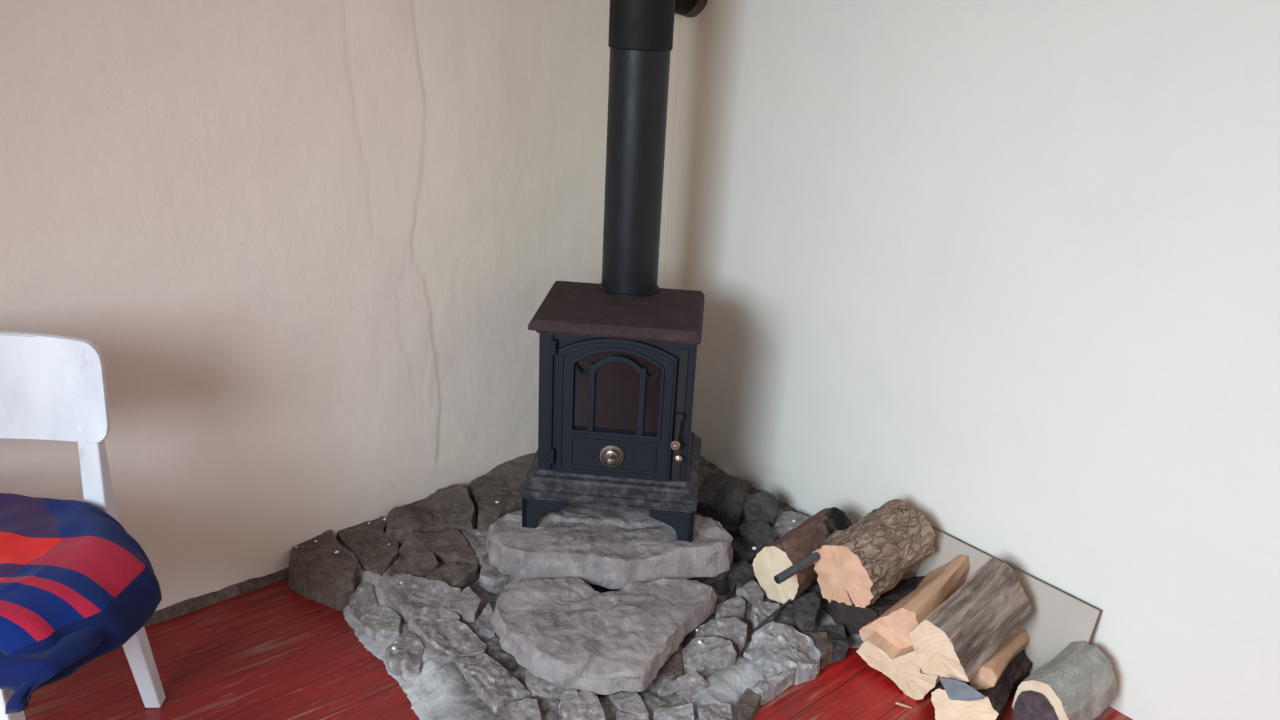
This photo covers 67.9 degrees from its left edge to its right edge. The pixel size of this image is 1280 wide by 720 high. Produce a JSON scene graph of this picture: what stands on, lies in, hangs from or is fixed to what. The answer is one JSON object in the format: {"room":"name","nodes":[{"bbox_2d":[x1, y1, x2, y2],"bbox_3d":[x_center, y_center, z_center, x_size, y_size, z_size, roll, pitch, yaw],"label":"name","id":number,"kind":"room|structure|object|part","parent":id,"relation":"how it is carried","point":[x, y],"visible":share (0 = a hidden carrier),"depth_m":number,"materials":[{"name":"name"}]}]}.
{"room":"living room","nodes":[
{"label":"living room","id":0,"kind":"room"},
{"bbox_2d":[0,0,680,610],"bbox_3d":[-1.163,-0.567,1.874,3.450,2.512,0.273,-14,27,-38],"label":"wall","id":1,"kind":"structure","parent":0,"point":[308,251],"depth_m":2.20,"materials":[{"name":"beige paint"}]},
{"bbox_2d":[144,567,288,627],"bbox_3d":[-1.622,0.727,1.823,1.965,0.039,0.035,-15,27,-38],"label":"baseboard","id":2,"kind":"structure","parent":1,"relation":"attached to","point":[192,604],"depth_m":2.30,"materials":[{"name":"brown wood"}]},
{"bbox_2d":[24,578,1132,719],"bbox_3d":[-0.151,0.981,1.557,6.600,0.120,4.600,3,21,0],"label":"floor","id":3,"kind":"structure","parent":0,"point":[270,652],"depth_m":2.07,"materials":[{"name":"red wood"}]},
{"bbox_2d":[0,331,165,719],"bbox_3d":[-1.162,0.413,1.599,0.430,0.810,0.485,1,21,-6],"label":"chair","id":4,"kind":"object","parent":3,"relation":"on","point":[53,387],"visible":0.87,"depth_m":1.70,"materials":[{"name":"white paint"}]},
{"bbox_3d":[-0.969,0.670,1.487,0.055,0.430,0.058,1,21,-6],"label":"leg","id":5,"kind":"part","parent":4,"relation":"part of","materials":[{"name":"white paint"}]},
{"bbox_3d":[-1.165,0.050,1.684,0.430,0.195,0.064,1,21,-6],"label":"backrest","id":6,"kind":"part","parent":4,"relation":"part of","materials":[{"name":"white paint"}]},
{"bbox_2d":[0,493,161,713],"bbox_3d":[-1.127,0.387,1.569,0.620,0.172,0.422,3,21,0],"label":"seat cushion","id":7,"kind":"object","parent":4,"relation":"on","point":[75,586],"visible":1,"depth_m":1.51,"materials":[{"name":"fabric"}]},
{"bbox_3d":[-1.000,0.384,1.821,0.062,0.720,0.075,1,21,-6],"label":"leg","id":8,"kind":"part","parent":4,"relation":"part of","materials":[{"name":"white paint"}]},
{"bbox_2d":[288,453,915,719],"bbox_3d":[-0.055,0.547,2.372,1.284,0.155,1.224,-14,27,-38],"label":"stone hearth","id":9,"kind":"object","parent":3,"relation":"on","point":[449,660],"visible":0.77,"depth_m":2.21,"materials":[{"name":"grey stone"}]},
{"bbox_2d":[490,577,716,694],"bbox_3d":[-0.080,0.603,2.145,0.527,0.074,0.365,3,21,0],"label":"stone slab","id":10,"kind":"object","parent":9,"relation":"on","point":[568,634],"visible":1,"depth_m":2.11,"materials":[{"name":"grey stone"}]},
{"bbox_2d":[486,502,732,588],"bbox_3d":[-0.074,0.444,2.421,0.628,0.103,0.342,3,21,0],"label":"stone slab","id":11,"kind":"object","parent":9,"relation":"on","point":[609,547],"visible":0.83,"depth_m":2.32,"materials":[{"name":"grey stone"}]},
{"bbox_2d":[520,281,704,541],"bbox_3d":[-0.054,0.121,2.430,0.435,0.544,0.388,4,21,4],"label":"wood stove","id":12,"kind":"object","parent":11,"relation":"on","point":[617,374],"visible":1,"depth_m":2.29,"materials":[{"name":"black metal"}]},
{"bbox_3d":[-0.232,0.362,2.401,0.112,0.086,0.112,4,21,4],"label":"leg","id":13,"kind":"part","parent":12,"relation":"part of","materials":[{"name":"blue paint"}]},
{"bbox_3d":[-0.070,0.239,2.290,0.062,0.062,0.040,4,21,4],"label":"air control knob","id":14,"kind":"part","parent":12,"relation":"part of","materials":[{"name":"metal"}]},
{"bbox_3d":[-0.065,0.233,2.308,0.210,0.080,0.005,4,21,4],"label":"panel","id":15,"kind":"part","parent":12,"relation":"part of","materials":[{"name":"blue paint"}]},
{"bbox_3d":[-0.045,-0.121,2.349,0.403,0.035,0.349,4,21,4],"label":"plate","id":16,"kind":"part","parent":12,"relation":"part of","materials":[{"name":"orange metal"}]},
{"bbox_3d":[-0.059,0.117,2.272,0.280,0.359,0.015,4,21,4],"label":"door","id":17,"kind":"part","parent":12,"relation":"part of","materials":[{"name":"blue paint"}]},
{"bbox_3d":[-0.054,0.074,2.260,0.208,0.212,0.003,4,21,4],"label":"glass pane","id":18,"kind":"part","parent":12,"relation":"part of","materials":[{"name":"brown glass"}]},
{"bbox_2d":[599,0,674,297],"bbox_3d":[0.014,-1.000,2.159,0.159,1.761,0.159,3,21,0],"label":"flue pipe","id":19,"kind":"object","parent":12,"relation":"on","point":[640,40],"visible":1,"depth_m":2.28,"materials":[{"name":"black metal"}]},
{"bbox_3d":[0.080,0.392,2.383,0.112,0.086,0.112,4,21,4],"label":"leg","id":20,"kind":"part","parent":12,"relation":"part of","materials":[{"name":"blue paint"}]},
{"bbox_3d":[0.084,0.202,2.271,0.025,0.025,0.026,4,21,4],"label":"latch knob","id":21,"kind":"part","parent":12,"relation":"part of","materials":[{"name":"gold metal"}]},
{"bbox_3d":[0.093,0.237,2.297,0.020,0.020,0.024,4,21,4],"label":"air slide knob","id":22,"kind":"part","parent":12,"relation":"part of","materials":[{"name":"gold metal"}]},
{"bbox_2d":[696,473,744,533],"bbox_3d":[0.232,0.399,2.661,0.135,0.121,0.140,10,22,19],"label":"rock","id":23,"kind":"object","parent":9,"relation":"on","point":[721,498],"visible":0.94,"depth_m":2.62,"materials":[{"name":"black stone"}]},
{"bbox_2d":[738,521,777,554],"bbox_3d":[0.315,0.485,2.545,0.106,0.069,0.096,3,21,0],"label":"rock","id":24,"kind":"object","parent":9,"relation":"on","point":[759,535],"visible":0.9,"depth_m":2.53,"materials":[{"name":"black stone"}]},
{"bbox_2d":[742,490,778,527],"bbox_3d":[0.331,0.429,2.630,0.101,0.107,0.098,3,21,0],"label":"rock","id":25,"kind":"object","parent":9,"relation":"on","point":[763,506],"visible":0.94,"depth_m":2.61,"materials":[{"name":"black stone"}]},
{"bbox_2d":[754,599,790,630],"bbox_3d":[0.314,0.603,2.248,0.006,0.021,0.140,21,27,38],"label":"rod","id":26,"kind":"object","parent":9,"relation":"on","point":[789,600],"visible":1,"depth_m":2.24,"materials":[{"name":"black metal"}]},
{"bbox_2d":[772,511,808,538],"bbox_3d":[0.409,0.472,2.626,0.146,0.069,0.103,-12,26,-34],"label":"rock","id":27,"kind":"object","parent":9,"relation":"on","point":[784,524],"visible":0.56,"depth_m":2.61,"materials":[{"name":"grey stone"}]},
{"bbox_2d":[752,507,851,603],"bbox_3d":[0.420,0.489,2.393,0.266,0.175,0.148,-17,28,-41],"label":"log","id":28,"kind":"object","parent":9,"relation":"on","point":[800,542],"visible":0.69,"depth_m":2.32,"materials":[{"name":"brown wood"}]},
{"bbox_2d":[793,591,820,633],"bbox_3d":[0.401,0.607,2.280,0.068,0.059,0.103,3,21,0],"label":"lump","id":29,"kind":"object","parent":9,"relation":"on","point":[807,606],"visible":0.99,"depth_m":2.25,"materials":[{"name":"black stone"}]},
{"bbox_2d":[823,576,924,636],"bbox_3d":[0.608,0.599,2.331,0.278,0.140,0.181,-10,25,-32],"label":"log","id":30,"kind":"object","parent":3,"relation":"on","point":[853,618],"visible":0.35,"depth_m":2.26,"materials":[{"name":"black wood"}]},
{"bbox_2d":[813,499,934,607],"bbox_3d":[0.562,0.468,2.281,0.278,0.199,0.180,-16,28,-41],"label":"log","id":31,"kind":"object","parent":30,"relation":"on","point":[859,563],"visible":1,"depth_m":2.21,"materials":[{"name":"brown wood"}]},
{"bbox_2d":[774,552,820,583],"bbox_3d":[0.400,0.470,2.231,0.225,0.045,0.021,-14,27,-37],"label":"tube","id":32,"kind":"object","parent":31,"relation":"on","point":[814,557],"visible":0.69,"depth_m":2.19,"materials":[{"name":"grey metal"}]},
{"bbox_2d":[856,631,943,699],"bbox_3d":[0.661,0.632,2.178,0.280,0.198,0.213,-15,27,-39],"label":"log","id":33,"kind":"object","parent":3,"relation":"on","point":[901,666],"visible":0.3,"depth_m":2.10,"materials":[{"name":"brown wood"}]},
{"bbox_2d":[859,555,969,648],"bbox_3d":[0.663,0.566,2.227,0.310,0.157,0.140,-17,29,-42],"label":"log","id":34,"kind":"object","parent":33,"relation":"on","point":[895,624],"visible":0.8,"depth_m":2.14,"materials":[{"name":"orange wood"}]},
{"bbox_2d":[910,557,1032,681],"bbox_3d":[0.728,0.570,2.076,0.302,0.189,0.142,-16,28,-41],"label":"log","id":35,"kind":"object","parent":33,"relation":"on","point":[962,633],"visible":1,"depth_m":2.02,"materials":[{"name":"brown wood"}]},
{"bbox_2d":[896,702,911,707],"bbox_3d":[0.573,0.752,2.065,0.035,0.008,0.005,15,24,29],"label":"wood splinter","id":36,"kind":"object","parent":3,"relation":"on","point":[897,703],"visible":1,"depth_m":2.06,"materials":[{"name":"beige wood"}]},
{"bbox_2d":[931,649,1031,719],"bbox_3d":[0.752,0.721,2.100,0.145,0.153,0.283,18,25,33],"label":"log","id":37,"kind":"object","parent":3,"relation":"on","point":[996,699],"visible":0.55,"depth_m":2.01,"materials":[{"name":"beige wood"}]},
{"bbox_2d":[939,677,984,700],"bbox_3d":[0.659,0.673,1.941,0.084,0.020,0.045,3,21,0],"label":"flake","id":38,"kind":"object","parent":37,"relation":"on","point":[955,689],"visible":1,"depth_m":1.94,"materials":[{"name":"grey metal"}]},
{"bbox_2d":[969,627,1029,689],"bbox_3d":[0.800,0.654,2.103,0.059,0.099,0.278,18,26,34],"label":"log","id":39,"kind":"object","parent":37,"relation":"on","point":[989,673],"visible":0.8,"depth_m":2.03,"materials":[{"name":"orange wood"}]},
{"bbox_2d":[915,527,1101,674],"bbox_3d":[0.839,0.588,2.237,0.065,0.222,0.428,-14,27,-38],"label":"leaning board","id":40,"kind":"object","parent":3,"relation":"on","point":[1058,619],"visible":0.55,"depth_m":2.15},
{"bbox_2d":[1012,641,1116,719],"bbox_3d":[0.909,0.721,2.029,0.211,0.182,0.132,-13,26,-36],"label":"log","id":41,"kind":"object","parent":3,"relation":"on","point":[1079,683],"visible":1,"depth_m":1.99,"materials":[{"name":"grey wood"}]},
{"bbox_2d":[664,0,1279,719],"bbox_3d":[1.117,-0.432,1.833,0.272,2.508,3.150,-15,27,-38],"label":"wall","id":42,"kind":"structure","parent":0,"point":[1007,272],"depth_m":2.08,"materials":[{"name":"beige paint"}]},
{"bbox_2d":[675,0,706,17],"bbox_3d":[0.120,-1.020,2.630,0.110,0.134,0.134,-14,27,-38],"label":"stub","id":43,"kind":"object","parent":42,"relation":"attached to","point":[687,8],"visible":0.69,"depth_m":2.61,"materials":[{"name":"black metal"}]}
]}

